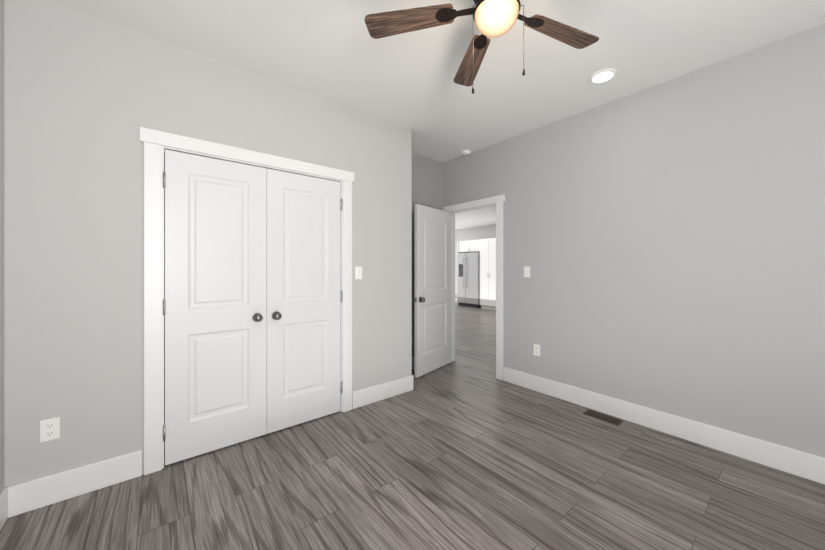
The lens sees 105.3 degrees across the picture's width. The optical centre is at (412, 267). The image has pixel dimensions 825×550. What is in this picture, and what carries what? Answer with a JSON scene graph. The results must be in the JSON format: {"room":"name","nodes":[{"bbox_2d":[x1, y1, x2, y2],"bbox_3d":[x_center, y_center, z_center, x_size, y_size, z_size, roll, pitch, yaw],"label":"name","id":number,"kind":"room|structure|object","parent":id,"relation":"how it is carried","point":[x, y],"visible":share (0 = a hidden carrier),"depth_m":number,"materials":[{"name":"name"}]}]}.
{"room":"empty bedroom","nodes":[
{"label":"empty bedroom","id":0,"kind":"room"},
{"bbox_2d":[0,0,3,493],"bbox_3d":[-0.812,-0.085,-0.048,0.120,2.710,4.150,0,0,-39],"label":"wall","id":1,"kind":"structure","parent":0,"point":[1,245],"depth_m":1.57,"materials":[{"name":"grey paint"}]},
{"bbox_2d":[0,488,7,530],"bbox_3d":[-0.759,1.192,-0.005,0.016,0.155,4.150,0,0,-39],"label":"baseboard","id":2,"kind":"structure","parent":1,"relation":"attached to","point":[4,506],"depth_m":1.56,"materials":[{"name":"white wood"}]},
{"bbox_2d":[4,0,411,487],"bbox_3d":[-1.126,-0.085,2.448,2.780,2.710,0.120,0,0,-39],"label":"wall","id":3,"kind":"structure","parent":0,"point":[86,97],"depth_m":1.84,"materials":[{"name":"grey paint"}]},
{"bbox_2d":[40,417,59,442],"bbox_3d":[-1.951,0.870,1.695,0.072,0.116,0.008,0,0,-39],"label":"outlet","id":4,"kind":"object","parent":3,"relation":"attached to","point":[49,429],"visible":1,"depth_m":1.69,"materials":[{"name":"white plastic"}]},
{"bbox_2d":[5,450,141,517],"bbox_3d":[-1.862,1.192,1.762,0.532,0.155,0.016,0,0,-39],"label":"baseboard","id":5,"kind":"structure","parent":3,"relation":"attached to","point":[27,496],"depth_m":1.74,"materials":[{"name":"white wood"}]},
{"bbox_2d":[163,150,266,464],"bbox_3d":[-1.337,0.252,2.185,0.617,2.016,0.100,0,0,-39],"label":"closet door","id":6,"kind":"structure","parent":3,"relation":"in","point":[215,307],"depth_m":2.18,"materials":[{"name":"white wood"}]},
{"bbox_2d":[140,127,353,474],"bbox_3d":[-1.133,0.206,2.425,1.460,2.128,0.146,0,0,-39],"label":"trim","id":7,"kind":"structure","parent":3,"relation":"attached to","point":[157,143],"depth_m":1.98,"materials":[{"name":"white wood"}]},
{"bbox_2d":[267,169,341,433],"bbox_3d":[-0.856,0.252,2.576,0.617,2.016,0.100,0,0,-39],"label":"closet door","id":8,"kind":"structure","parent":3,"relation":"in","point":[304,299],"depth_m":2.57,"materials":[{"name":"white wood"}]},
{"bbox_2d":[355,267,361,278],"bbox_3d":[-0.490,0.045,2.879,0.072,0.116,0.014,0,0,-39],"label":"light switch","id":9,"kind":"object","parent":3,"relation":"attached to","point":[358,272],"visible":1,"depth_m":2.87,"materials":[{"name":"white plastic"}]},
{"bbox_2d":[352,375,411,408],"bbox_3d":[-0.273,1.192,3.054,0.692,0.155,0.016,0,0,-39],"label":"baseboard","id":10,"kind":"structure","parent":3,"relation":"attached to","point":[371,394],"depth_m":3.02,"materials":[{"name":"white wood"}]},
{"bbox_2d":[164,153,443,424],"bbox_3d":[-1.023,-0.085,3.202,3.890,2.710,0.120,0,0,-39],"label":"wall","id":11,"kind":"structure","parent":0,"point":[427,182],"depth_m":4.04,"materials":[{"name":"grey paint"}]},
{"bbox_2d":[412,356,414,369],"bbox_3d":[0.058,1.192,3.993,0.974,0.155,0.016,0,0,-39],"label":"baseboard","id":12,"kind":"structure","parent":11,"relation":"attached to","point":[413,362],"depth_m":3.95,"materials":[{"name":"white wood"}]},
{"bbox_2d":[0,302,824,549],"bbox_3d":[0.355,1.320,5.945,9.490,0.100,12.220,0,0,-39],"label":"floor","id":13,"kind":"structure","parent":0,"point":[466,449],"depth_m":1.80,"materials":[{"name":"laminate"}]},
{"bbox_2d":[457,252,480,307],"bbox_3d":[2.050,0.383,10.506,0.786,1.775,0.900,0,0,-39],"label":"fridge","id":14,"kind":"object","parent":13,"relation":"on","point":[468,279],"visible":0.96,"depth_m":10.25,"materials":[{"name":"silver metal"}]},
{"bbox_2d":[477,238,495,309],"bbox_3d":[2.614,0.180,9.908,0.715,2.180,0.700,0,0,-39],"label":"tall cabinet","id":15,"kind":"object","parent":13,"relation":"on","point":[486,248],"depth_m":9.71,"materials":[{"name":"white wood"}]},
{"bbox_2d":[583,409,622,424],"bbox_3d":[1.617,1.266,2.680,0.125,0.006,0.275,0,0,-39],"label":"floor vent","id":16,"kind":"object","parent":13,"relation":"in","point":[601,416],"visible":1,"depth_m":2.67,"materials":[{"name":"brown metal"}]},
{"bbox_2d":[49,0,824,228],"bbox_3d":[0.355,-1.490,5.945,9.490,0.100,12.220,0,0,-39],"label":"ceiling","id":17,"kind":"structure","parent":0,"point":[333,51],"depth_m":2.09,"materials":[{"name":"white paint"}]},
{"bbox_2d":[461,150,470,155],"bbox_3d":[0.661,-1.419,3.888,0.116,0.040,0.116,0,0,-39],"label":"smoke detector","id":18,"kind":"object","parent":17,"relation":"attached to","point":[465,152],"visible":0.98,"depth_m":3.86,"materials":[{"name":"white plastic"}]},
{"bbox_2d":[365,0,598,93],"bbox_3d":[0.426,-1.129,1.452,1.243,0.622,1.202,0,0,-39],"label":"ceiling fan","id":19,"kind":"object","parent":17,"relation":"hanging from","point":[494,18],"visible":1,"depth_m":1.57,"materials":[{"name":"brown wood"}]},
{"bbox_2d":[589,69,616,83],"bbox_3d":[1.428,-1.435,2.365,0.184,0.010,0.184,0,0,-39],"label":"recessed light","id":20,"kind":"object","parent":17,"relation":"in","point":[603,76],"visible":1,"depth_m":2.36,"materials":[{"name":"white plastic"}]},
{"bbox_2d":[455,224,495,297],"bbox_3d":[3.764,-0.085,9.179,0.120,2.710,11.500,0,0,-39],"label":"wall","id":21,"kind":"structure","parent":0,"point":[477,233],"depth_m":11.15,"materials":[{"name":"grey paint"}]},
{"bbox_2d":[457,240,476,252],"bbox_3d":[2.120,-0.720,10.563,0.655,0.380,0.930,0,0,-39],"label":"upper cabinet","id":22,"kind":"object","parent":21,"relation":"attached to","point":[471,246],"depth_m":10.42,"materials":[{"name":"white wood"}]},
{"bbox_2d":[444,23,824,457],"bbox_3d":[1.988,-0.085,2.485,0.120,2.710,4.790,0,0,-39],"label":"wall","id":23,"kind":"structure","parent":0,"point":[665,241],"depth_m":2.35,"materials":[{"name":"grey paint"}]},
{"bbox_2d":[443,194,504,379],"bbox_3d":[0.774,0.221,3.979,0.172,2.098,1.000,0,0,-39],"label":"door frame","id":24,"kind":"structure","parent":23,"relation":"attached to","point":[497,201],"depth_m":3.62,"materials":[{"name":"white wood"}]},
{"bbox_2d":[413,204,450,377],"bbox_3d":[0.272,0.262,3.926,0.165,1.996,0.766,0,0,38],"label":"bedroom door","id":25,"kind":"structure","parent":24,"relation":"attached to","point":[432,299],"depth_m":3.86,"materials":[{"name":"white wood"}]},
{"bbox_2d":[524,266,529,276],"bbox_3d":[1.210,0.040,3.336,0.014,0.116,0.072,0,0,-39],"label":"light switch","id":26,"kind":"object","parent":23,"relation":"attached to","point":[526,271],"visible":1,"depth_m":3.33,"materials":[{"name":"white plastic"}]},
{"bbox_2d":[534,344,539,355],"bbox_3d":[1.283,0.847,3.250,0.008,0.116,0.072,0,0,-39],"label":"outlet","id":27,"kind":"object","parent":23,"relation":"attached to","point":[536,350],"visible":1,"depth_m":3.25,"materials":[{"name":"white plastic"}]},
{"bbox_2d":[503,367,824,484],"bbox_3d":[2.199,1.192,2.117,0.016,0.155,3.712,0,0,-39],"label":"baseboard","id":28,"kind":"structure","parent":23,"relation":"attached to","point":[808,466],"depth_m":2.31,"materials":[{"name":"white wood"}]},
{"bbox_3d":[-0.258,-0.085,3.489,0.120,2.710,0.400,0,0,-39],"label":"wall","id":29,"kind":"structure","parent":0,"visible":0},
{"bbox_2d":[412,375,413,389],"bbox_3d":[-0.162,1.192,3.479,0.016,0.155,0.536,0,0,-39],"label":"baseboard return","id":30,"kind":"object","parent":29,"relation":"attached to","point":[412,382],"visible":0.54,"depth_m":3.27,"materials":[{"name":"white wood"}]}
]}

